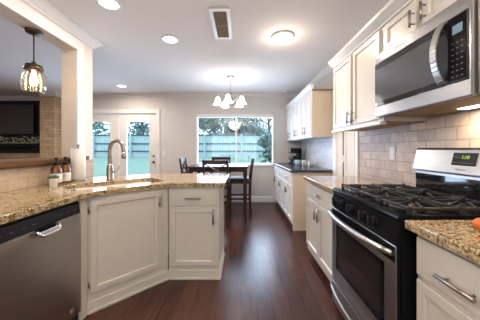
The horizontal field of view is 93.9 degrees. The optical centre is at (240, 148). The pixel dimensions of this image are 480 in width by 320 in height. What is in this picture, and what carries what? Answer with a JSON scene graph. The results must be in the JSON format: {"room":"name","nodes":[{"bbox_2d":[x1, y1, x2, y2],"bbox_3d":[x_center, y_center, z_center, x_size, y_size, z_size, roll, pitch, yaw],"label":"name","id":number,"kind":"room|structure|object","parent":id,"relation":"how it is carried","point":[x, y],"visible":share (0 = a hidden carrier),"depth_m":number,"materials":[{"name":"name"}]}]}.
{"room":"kitchen","nodes":[
{"label":"kitchen","id":0,"kind":"room"},
{"bbox_2d":[0,153,39,159],"bbox_3d":[-5.540,-0.020,5.525,2.120,2.500,0.150,0,0,0],"label":"wall","id":1,"kind":"structure","parent":0,"point":[3,156],"depth_m":5.45,"materials":[{"name":"beige brick"}]},
{"bbox_2d":[0,101,39,152],"bbox_3d":[-5.550,-0.535,5.437,2.100,1.270,0.024,0,0,0],"label":"wall panel","id":2,"kind":"object","parent":1,"relation":"attached to","point":[3,149],"visible":0.22,"depth_m":5.43,"materials":[{"name":"black"}]},
{"bbox_2d":[0,104,34,134],"bbox_3d":[-5.590,-0.710,5.374,1.320,0.740,0.096,0,0,0],"label":"television","id":3,"kind":"object","parent":2,"relation":"attached to","point":[15,119],"visible":1,"depth_m":5.33,"materials":[{"name":"black plastic"}]},
{"bbox_2d":[0,143,39,145],"bbox_3d":[-5.550,-0.100,5.280,2.100,0.060,0.280,0,0,0],"label":"mantel shelf","id":4,"kind":"object","parent":2,"relation":"attached to","point":[1,144],"visible":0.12,"depth_m":5.14,"materials":[{"name":"black wood"}]},
{"bbox_2d":[0,136,39,142],"bbox_3d":[-5.643,-0.222,5.280,1.802,0.180,0.208,0,0,0],"label":"garland","id":5,"kind":"object","parent":4,"relation":"on","point":[1,138],"visible":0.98,"depth_m":5.27,"materials":[{"name":"green plant"}]},
{"bbox_2d":[0,91,60,100],"bbox_3d":[-5.345,-1.220,5.185,2.510,0.100,0.530,0,0,0],"label":"trim","id":6,"kind":"structure","parent":1,"relation":"attached to","point":[47,93],"depth_m":5.38,"materials":[{"name":"white paint"}]},
{"bbox_2d":[0,0,92,192],"bbox_3d":[-1.827,-0.020,0.020,0.155,2.500,5.240,0,0,0],"label":"wall","id":7,"kind":"structure","parent":0,"point":[68,53],"depth_m":2.38,"materials":[{"name":"beige paint"}]},
{"bbox_2d":[20,27,46,93],"bbox_3d":[-1.850,-0.780,2.000,0.182,0.550,0.182,0,0,39],"label":"pendant lamp","id":8,"kind":"object","parent":7,"relation":"hanging from","point":[32,67],"visible":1,"depth_m":1.99,"materials":[{"name":"clear glass"}]},
{"bbox_2d":[20,69,46,93],"bbox_3d":[-1.850,-0.603,2.000,0.184,0.195,0.184,0,0,0],"label":"glass jar","id":9,"kind":"object","parent":8,"relation":"on","point":[33,78],"depth_m":1.99,"materials":[{"name":"clear glass"}]},
{"bbox_2d":[0,158,69,168],"bbox_3d":[-1.860,0.117,0.886,0.320,0.055,2.973,0,0,0],"label":"wood ledge","id":10,"kind":"object","parent":7,"relation":"attached to","point":[30,162],"visible":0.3,"depth_m":1.82,"materials":[{"name":"brown wood"}]},
{"bbox_2d":[0,0,83,148],"bbox_3d":[-1.741,-0.515,-0.062,0.018,1.290,5.076,0,0,0],"label":"trim","id":11,"kind":"structure","parent":7,"relation":"attached to","point":[16,6],"depth_m":2.33,"materials":[{"name":"white paint"}]},
{"bbox_2d":[0,159,93,192],"bbox_3d":[-1.744,0.218,1.020,0.012,0.196,3.240,0,0,0],"label":"backsplash","id":12,"kind":"structure","parent":7,"relation":"attached to","point":[11,179],"depth_m":1.82,"materials":[{"name":"tile"}]},
{"bbox_2d":[22,0,103,48],"bbox_3d":[-1.827,-1.228,0.062,0.325,0.085,5.325,0,0,0],"label":"trim","id":13,"kind":"structure","parent":7,"relation":"attached to","point":[44,7],"depth_m":2.15,"materials":[{"name":"white paint"}]},
{"bbox_2d":[40,96,60,157],"bbox_3d":[-4.330,-0.020,5.220,0.320,2.500,0.440,0,0,0],"label":"brick wall","id":14,"kind":"structure","parent":0,"point":[50,106],"depth_m":5.00,"materials":[{"name":"beige brick"}]},
{"bbox_2d":[0,0,389,95],"bbox_3d":[-2.500,-1.320,1.500,8.200,0.100,8.200,0,0,0],"label":"ceiling","id":15,"kind":"structure","parent":0,"point":[134,54],"depth_m":2.75,"materials":[{"name":"paint"}]},
{"bbox_2d":[96,0,120,10],"bbox_3d":[-1.150,-1.265,1.950,0.190,0.010,0.190,0,0,0],"label":"recessed light","id":16,"kind":"object","parent":15,"relation":"in","point":[114,5],"visible":1,"depth_m":1.96,"materials":[{"name":"white paint"}]},
{"bbox_2d":[161,35,178,43],"bbox_3d":[-0.820,-1.265,2.590,0.190,0.010,0.190,0,0,0],"label":"recessed light","id":17,"kind":"object","parent":15,"relation":"in","point":[166,38],"visible":1,"depth_m":2.58,"materials":[{"name":"white paint"}]},
{"bbox_2d":[208,8,231,38],"bbox_3d":[-0.198,-1.264,2.295,0.195,0.012,0.550,0,0,0],"label":"ceiling vent","id":18,"kind":"object","parent":15,"relation":"in","point":[220,18],"visible":1,"depth_m":2.23,"materials":[{"name":"white metal"}]},
{"bbox_2d":[213,12,228,36],"bbox_3d":[-0.198,-1.264,2.295,0.135,0.012,0.490,0,0,0],"label":"grille","id":19,"kind":"object","parent":18,"relation":"attached to","point":[220,19],"depth_m":2.26,"materials":[{"name":"beige metal"}]},
{"bbox_2d":[213,75,245,107],"bbox_3d":[-0.195,-1.018,3.908,0.584,0.504,0.582,0,0,0],"label":"chandelier","id":20,"kind":"object","parent":15,"relation":"hanging from","point":[228,99],"visible":1,"depth_m":3.86,"materials":[{"name":"white glass"}]},
{"bbox_2d":[272,30,293,43],"bbox_3d":[0.470,-1.240,2.520,0.250,0.060,0.250,0,0,0],"label":"flush light","id":21,"kind":"object","parent":15,"relation":"attached to","point":[284,36],"visible":1,"depth_m":2.46,"materials":[{"name":"white glass"}]},
{"bbox_2d":[93,98,300,195],"bbox_3d":[-1.375,-0.020,5.275,5.550,2.500,0.150,0,0,0],"label":"wall","id":22,"kind":"structure","parent":0,"point":[177,115],"depth_m":5.20,"materials":[{"name":"beige paint"}]},
{"bbox_2d":[93,114,118,175],"bbox_3d":[-3.292,0.200,5.247,0.877,2.040,0.057,0,0,0],"label":"door","id":23,"kind":"structure","parent":22,"relation":"in","point":[113,119],"depth_m":5.23,"materials":[{"name":"white paint"}]},
{"bbox_2d":[93,109,159,173],"bbox_3d":[-2.850,0.158,5.189,1.940,2.145,0.022,0,0,0],"label":"trim","id":24,"kind":"structure","parent":22,"relation":"attached to","point":[157,111],"depth_m":5.18,"materials":[{"name":"white paint"}]},
{"bbox_2d":[119,114,155,175],"bbox_3d":[-2.408,0.200,5.223,0.877,2.040,0.104,0,0,0],"label":"door","id":25,"kind":"structure","parent":22,"relation":"in","point":[123,118],"depth_m":5.23,"materials":[{"name":"white paint"}]},
{"bbox_2d":[93,93,297,97],"bbox_3d":[-1.380,-1.232,5.162,5.560,0.075,0.075,0,0,0],"label":"trim","id":26,"kind":"structure","parent":22,"relation":"attached to","point":[95,95],"depth_m":5.15,"materials":[{"name":"white paint"}]},
{"bbox_2d":[196,114,273,168],"bbox_3d":[-0.152,-0.172,5.215,1.835,1.255,0.170,0,0,0],"label":"window","id":27,"kind":"structure","parent":22,"relation":"in","point":[256,165],"depth_m":5.18,"materials":[{"name":"white paint"}]},
{"bbox_2d":[224,196,276,201],"bbox_3d":[-0.527,1.160,5.192,2.715,0.140,0.016,0,0,0],"label":"baseboard","id":28,"kind":"structure","parent":22,"relation":"attached to","point":[253,198],"depth_m":5.18,"materials":[{"name":"white paint"}]},
{"bbox_2d":[83,202,344,319],"bbox_3d":[-2.500,1.280,1.500,8.200,0.100,8.200,0,0,0],"label":"floor","id":29,"kind":"structure","parent":0,"point":[270,272],"depth_m":2.00,"materials":[{"name":"brown wood"}]},
{"bbox_2d":[0,201,80,319],"bbox_3d":[-1.393,0.796,1.288,0.613,0.868,0.585,0,0,0],"label":"dishwasher","id":30,"kind":"object","parent":29,"relation":"on","point":[40,253],"visible":1,"depth_m":1.27,"materials":[{"name":"silver metal"}]},
{"bbox_2d":[74,181,167,319],"bbox_3d":[-1.131,0.792,1.989,0.561,0.875,0.809,0,0,45],"label":"base cabinet","id":31,"kind":"object","parent":29,"relation":"on","point":[124,236],"visible":0.73,"depth_m":1.83,"materials":[{"name":"beige paint"}]},
{"bbox_2d":[0,173,228,224],"bbox_3d":[-0.944,0.336,1.575,1.588,0.039,2.650,0,0,0],"label":"countertop","id":32,"kind":"structure","parent":31,"relation":"on","point":[21,203],"depth_m":1.76,"materials":[{"name":"beige stone"}]},
{"bbox_2d":[47,175,58,186],"bbox_3d":[-1.575,0.266,1.876,0.075,0.099,0.079,0,0,30],"label":"potted succulent","id":33,"kind":"object","parent":32,"relation":"on","point":[53,179],"visible":1,"depth_m":1.86,"materials":[{"name":"white ceramic"}]},
{"bbox_2d":[49,178,57,186],"bbox_3d":[-1.575,0.281,1.880,0.064,0.070,0.064,0,0,0],"label":"pot","id":34,"kind":"object","parent":33,"relation":"attached to","point":[53,182],"depth_m":1.86,"materials":[{"name":"white ceramic"}]},
{"bbox_2d":[50,157,61,184],"bbox_3d":[-1.644,0.194,1.994,0.086,0.244,0.089,0,0,-29],"label":"soap bottle","id":35,"kind":"object","parent":32,"relation":"on","point":[56,169],"visible":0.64,"depth_m":1.98,"materials":[{"name":"orange glass"}]},
{"bbox_2d":[61,157,70,183],"bbox_3d":[-1.637,0.194,2.089,0.086,0.244,0.089,0,0,-29],"label":"soap bottle","id":36,"kind":"object","parent":32,"relation":"on","point":[66,169],"visible":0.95,"depth_m":2.07,"materials":[{"name":"orange glass"}]},
{"bbox_2d":[70,144,86,180],"bbox_3d":[-1.643,0.134,2.262,0.150,0.364,0.150,0,0,0],"label":"paper towel roll","id":37,"kind":"object","parent":32,"relation":"on","point":[77,156],"visible":0.94,"depth_m":2.21,"materials":[{"name":"white paper"}]},
{"bbox_2d":[106,139,126,180],"bbox_3d":[-1.237,0.107,2.255,0.261,0.417,0.100,0,0,19],"label":"faucet","id":38,"kind":"object","parent":32,"relation":"on","point":[109,169],"visible":0.98,"depth_m":2.25,"materials":[{"name":"silver metal"}]},
{"bbox_2d":[179,158,187,172],"bbox_3d":[-0.909,0.702,4.360,0.498,1.058,0.434,0,0,0],"label":"dining chair","id":39,"kind":"object","parent":29,"relation":"on","point":[182,166],"visible":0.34,"depth_m":4.36,"materials":[{"name":"brown wood"}]},
{"bbox_2d":[168,187,224,279],"bbox_3d":[-0.695,0.792,2.356,1.010,0.875,0.578,0,0,0],"label":"base cabinet","id":40,"kind":"object","parent":29,"relation":"on","point":[195,214],"visible":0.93,"depth_m":2.11,"materials":[{"name":"beige paint"}]},
{"bbox_2d":[202,160,229,224],"bbox_3d":[-0.412,0.702,3.836,0.434,1.058,0.498,0,0,0],"label":"dining chair","id":41,"kind":"object","parent":29,"relation":"on","point":[204,162],"visible":0.48,"depth_m":3.62,"materials":[{"name":"brown wood"}]},
{"bbox_2d":[187,163,247,219],"bbox_3d":[-0.403,0.767,4.310,1.055,0.925,0.880,0,0,0],"label":"dining table","id":42,"kind":"object","parent":29,"relation":"on","point":[233,167],"visible":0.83,"depth_m":3.90,"materials":[{"name":"brown wood"}]},
{"bbox_2d":[212,157,230,197],"bbox_3d":[-0.445,0.702,4.824,0.434,1.058,0.498,0,0,0],"label":"dining chair","id":43,"kind":"object","parent":29,"relation":"on","point":[213,158],"visible":0.25,"depth_m":5.04,"materials":[{"name":"brown wood"}]},
{"bbox_2d":[229,157,253,214],"bbox_3d":[0.006,0.702,4.360,0.498,1.058,0.434,0,0,0],"label":"dining chair","id":44,"kind":"object","parent":29,"relation":"on","point":[233,179],"visible":0.84,"depth_m":4.15,"materials":[{"name":"brown wood"}]},
{"bbox_2d":[274,165,281,208],"bbox_3d":[1.052,0.792,4.896,0.665,0.875,0.602,0,0,0],"label":"base cabinet","id":45,"kind":"object","parent":29,"relation":"on","point":[276,175],"visible":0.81,"depth_m":4.84,"materials":[{"name":"white paint"}]},
{"bbox_2d":[273,163,332,172],"bbox_3d":[1.067,0.336,4.274,0.643,0.039,1.848,0,0,0],"label":"countertop","id":46,"kind":"structure","parent":45,"relation":"on","point":[292,168],"depth_m":3.63,"materials":[{"name":"black stone"}]},
{"bbox_2d":[289,148,301,163],"bbox_3d":[1.169,0.148,4.880,0.262,0.336,0.200,0,0,0],"label":"coffee maker","id":47,"kind":"object","parent":46,"relation":"on","point":[298,151],"visible":0.85,"depth_m":4.78,"materials":[{"name":"black plastic"}]},
{"bbox_2d":[293,160,300,164],"bbox_3d":[1.111,0.266,4.414,0.132,0.100,0.110,0,0,-35],"label":"mug","id":48,"kind":"object","parent":46,"relation":"on","point":[297,162],"visible":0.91,"depth_m":4.38,"materials":[{"name":"blue ceramic"}]},
{"bbox_2d":[278,167,286,215],"bbox_3d":[1.052,0.792,4.291,0.665,0.875,0.602,0,0,0],"label":"base cabinet","id":49,"kind":"object","parent":29,"relation":"on","point":[281,179],"visible":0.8,"depth_m":4.24,"materials":[{"name":"white paint"}]},
{"bbox_2d":[284,170,332,230],"bbox_3d":[1.052,0.792,3.679,0.665,0.875,0.615,0,0,0],"label":"base cabinet","id":50,"kind":"object","parent":29,"relation":"on","point":[295,195],"visible":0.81,"depth_m":3.37,"materials":[{"name":"white paint"}]},
{"bbox_2d":[306,182,333,281],"bbox_3d":[1.052,0.792,2.205,0.655,0.875,0.840,0,0,0],"label":"base cabinet","id":51,"kind":"object","parent":29,"relation":"on","point":[318,200],"visible":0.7,"depth_m":2.16,"materials":[{"name":"beige paint"}]},
{"bbox_2d":[304,176,398,192],"bbox_3d":[1.062,0.336,2.203,0.653,0.039,0.859,0,0,0],"label":"countertop","id":52,"kind":"structure","parent":51,"relation":"on","point":[328,183],"depth_m":2.24,"materials":[{"name":"beige granite"}]},
{"bbox_2d":[328,148,479,319],"bbox_3d":[1.006,0.611,1.397,0.759,1.238,0.735,0,0,0],"label":"gas range","id":53,"kind":"object","parent":29,"relation":"on","point":[374,255],"visible":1,"depth_m":1.28,"materials":[{"name":"silver metal"}]},
{"bbox_2d":[333,188,479,221],"bbox_3d":[1.011,0.320,1.397,0.577,0.031,0.735,0,0,0],"label":"cooktop","id":54,"kind":"object","parent":53,"relation":"in","point":[388,211],"depth_m":1.14,"materials":[{"name":"black metal"}]},
{"bbox_2d":[417,235,479,319],"bbox_3d":[1.052,0.792,0.783,0.655,0.875,0.410,0,0,0],"label":"base cabinet","id":55,"kind":"object","parent":29,"relation":"on","point":[448,282],"visible":0.91,"depth_m":0.83,"materials":[{"name":"beige paint"}]},
{"bbox_2d":[405,220,479,263],"bbox_3d":[1.062,0.336,0.652,0.653,0.039,0.705,0,0,0],"label":"countertop","id":56,"kind":"structure","parent":55,"relation":"on","point":[461,237],"depth_m":0.85,"materials":[{"name":"beige stone"}]},
{"bbox_2d":[472,218,479,229],"bbox_3d":[0.938,0.291,0.872,0.052,0.051,0.052,0,0,0],"label":"fruit","id":57,"kind":"object","parent":56,"relation":"on","point":[476,222],"visible":1,"depth_m":0.87,"materials":[{"name":"orange food"}]},
{"bbox_2d":[314,72,479,183],"bbox_3d":[1.475,-0.020,1.375,0.150,2.500,7.950,0,0,0],"label":"wall","id":58,"kind":"structure","parent":0,"point":[327,82],"depth_m":3.50,"materials":[{"name":"beige paint"}]},
{"bbox_2d":[286,105,306,140],"bbox_3d":[1.206,-0.542,4.896,0.383,0.725,0.602,0,0,0],"label":"upper cabinet","id":59,"kind":"object","parent":58,"relation":"attached to","point":[289,113],"visible":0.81,"depth_m":4.85,"materials":[{"name":"white paint"}]},
{"bbox_2d":[293,100,313,139],"bbox_3d":[1.206,-0.542,4.291,0.383,0.725,0.602,0,0,0],"label":"upper cabinet","id":60,"kind":"object","parent":58,"relation":"attached to","point":[296,107],"visible":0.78,"depth_m":4.24,"materials":[{"name":"white paint"}]},
{"bbox_2d":[298,65,333,93],"bbox_3d":[1.357,-1.228,1.300,0.085,0.085,7.800,0,0,0],"label":"trim","id":61,"kind":"structure","parent":58,"relation":"attached to","point":[327,70],"depth_m":3.72,"materials":[{"name":"white paint"}]},
{"bbox_2d":[300,89,332,138],"bbox_3d":[1.206,-0.542,3.675,0.383,0.725,0.625,0,0,0],"label":"upper cabinet","id":62,"kind":"object","parent":58,"relation":"attached to","point":[316,107],"visible":0.86,"depth_m":3.37,"materials":[{"name":"white paint"}]},
{"bbox_2d":[285,84,313,109],"bbox_3d":[1.058,-0.943,4.280,0.064,0.075,1.840,0,0,0],"label":"trim","id":63,"kind":"structure","parent":62,"relation":"attached to","point":[309,87],"depth_m":3.88,"materials":[{"name":"white paint"}]},
{"bbox_2d":[301,137,332,169],"bbox_3d":[1.394,0.063,4.285,0.012,0.506,1.830,0,0,0],"label":"backsplash","id":64,"kind":"structure","parent":58,"relation":"attached to","point":[319,151],"depth_m":3.96,"materials":[{"name":"grey tile"}]},
{"bbox_2d":[335,131,354,175],"bbox_3d":[1.377,0.210,2.980,0.038,2.020,0.560,0,0,0],"label":"door","id":65,"kind":"structure","parent":58,"relation":"in","point":[344,141],"depth_m":2.93,"materials":[{"name":"beige paint"}]},
{"bbox_2d":[333,128,358,175],"bbox_3d":[1.385,0.175,2.995,0.030,2.110,0.720,0,0,0],"label":"trim","id":66,"kind":"structure","parent":58,"relation":"attached to","point":[356,132],"depth_m":2.66,"materials":[{"name":"white paint"}]},
{"bbox_2d":[331,27,426,132],"bbox_3d":[1.206,-0.552,2.127,0.383,0.735,0.905,0,0,0],"label":"upper cabinet","id":67,"kind":"object","parent":58,"relation":"attached to","point":[354,109],"visible":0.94,"depth_m":2.01,"materials":[{"name":"beige paint"}]},
{"bbox_2d":[390,147,394,159],"bbox_3d":[1.384,0.040,2.050,0.008,0.116,0.070,0,0,0],"label":"wall outlet","id":68,"kind":"object","parent":58,"relation":"attached to","point":[392,149],"visible":1,"depth_m":2.04,"materials":[{"name":"white plastic"}]},
{"bbox_2d":[359,109,479,186],"bbox_3d":[1.394,0.043,1.015,0.012,0.546,3.230,0,0,0],"label":"backsplash","id":69,"kind":"structure","parent":58,"relation":"attached to","point":[457,130],"depth_m":1.87,"materials":[{"name":"tile"}]},
{"bbox_2d":[384,0,456,49],"bbox_3d":[1.206,-0.806,1.320,0.383,0.228,0.710,0,0,0],"label":"upper cabinet","id":70,"kind":"object","parent":58,"relation":"attached to","point":[418,12],"visible":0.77,"depth_m":1.36,"materials":[{"name":"beige paint"}]},
{"bbox_2d":[375,0,479,117],"bbox_3d":[1.162,-0.461,1.317,0.448,0.458,0.701,0,0,0],"label":"microwave","id":71,"kind":"object","parent":70,"relation":"attached to","point":[434,69],"visible":1,"depth_m":1.17,"materials":[{"name":"silver metal"}]},
{"bbox_3d":[1.206,-0.565,0.600,0.383,0.710,0.700,0,0,0],"label":"upper cabinet","id":72,"kind":"object","parent":58,"relation":"attached to","visible":0},
{"bbox_2d":[328,0,413,68],"bbox_3d":[1.045,-0.958,1.415,0.090,0.075,2.330,0,0,0],"label":"trim","id":73,"kind":"structure","parent":72,"relation":"attached to","point":[392,8],"depth_m":1.77,"materials":[{"name":"beige paint"}]},
{"label":"outside","id":74,"kind":"structure","parent":0,"visible":0},
{"bbox_2d":[93,152,270,176],"bbox_3d":[-3.000,0.980,15.825,30.000,1.300,20.350,0,0,0],"label":"ground","id":75,"kind":"structure","parent":74,"point":[135,165],"depth_m":11.11,"materials":[{"name":"green plant"}]},
{"bbox_2d":[93,122,109,134],"bbox_3d":[-11.331,-1.544,16.384,6.511,5.804,5.966,0,0,0],"label":"tree","id":76,"kind":"object","parent":75,"relation":"on","point":[100,125],"visible":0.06,"depth_m":15.43,"materials":[{"name":"green plant"}]},
{"bbox_2d":[127,122,148,134],"bbox_3d":[-6.854,-1.719,15.747,5.732,6.154,4.220,0,0,7],"label":"tree","id":77,"kind":"object","parent":75,"relation":"on","point":[142,129],"visible":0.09,"depth_m":15.48,"materials":[{"name":"green plant"}]},
{"bbox_2d":[93,134,267,157],"bbox_3d":[-2.958,-0.145,12.950,24.084,1.450,0.140,0,0,0],"label":"fence","id":78,"kind":"object","parent":75,"relation":"on","point":[137,145],"visible":0.18,"depth_m":13.00,"materials":[{"name":"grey wood"}]},
{"bbox_2d":[198,118,237,142],"bbox_3d":[-2.250,-1.334,15.822,4.424,5.384,6.411,0,0,-34],"label":"tree","id":79,"kind":"object","parent":75,"relation":"on","point":[202,122],"visible":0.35,"depth_m":14.43,"materials":[{"name":"green plant"}]},
{"bbox_2d":[205,118,265,139],"bbox_3d":[-0.037,-1.260,16.695,5.235,5.237,5.542,0,0,0],"label":"tree","id":80,"kind":"object","parent":75,"relation":"on","point":[231,125],"visible":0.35,"depth_m":16.74,"materials":[{"name":"green plant"}]},
{"bbox_2d":[237,118,271,134],"bbox_3d":[2.211,-1.653,16.738,5.532,6.021,5.367,0,0,0],"label":"tree","id":81,"kind":"object","parent":75,"relation":"on","point":[259,128],"visible":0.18,"depth_m":16.27,"materials":[{"name":"green plant"}]},
{"bbox_2d":[255,130,271,162],"bbox_3d":[1.163,0.328,8.719,1.016,2.084,1.272,0,0,-44],"label":"tree","id":82,"kind":"object","parent":75,"relation":"on","point":[265,141],"visible":0.5,"depth_m":8.54,"materials":[{"name":"green plant"}]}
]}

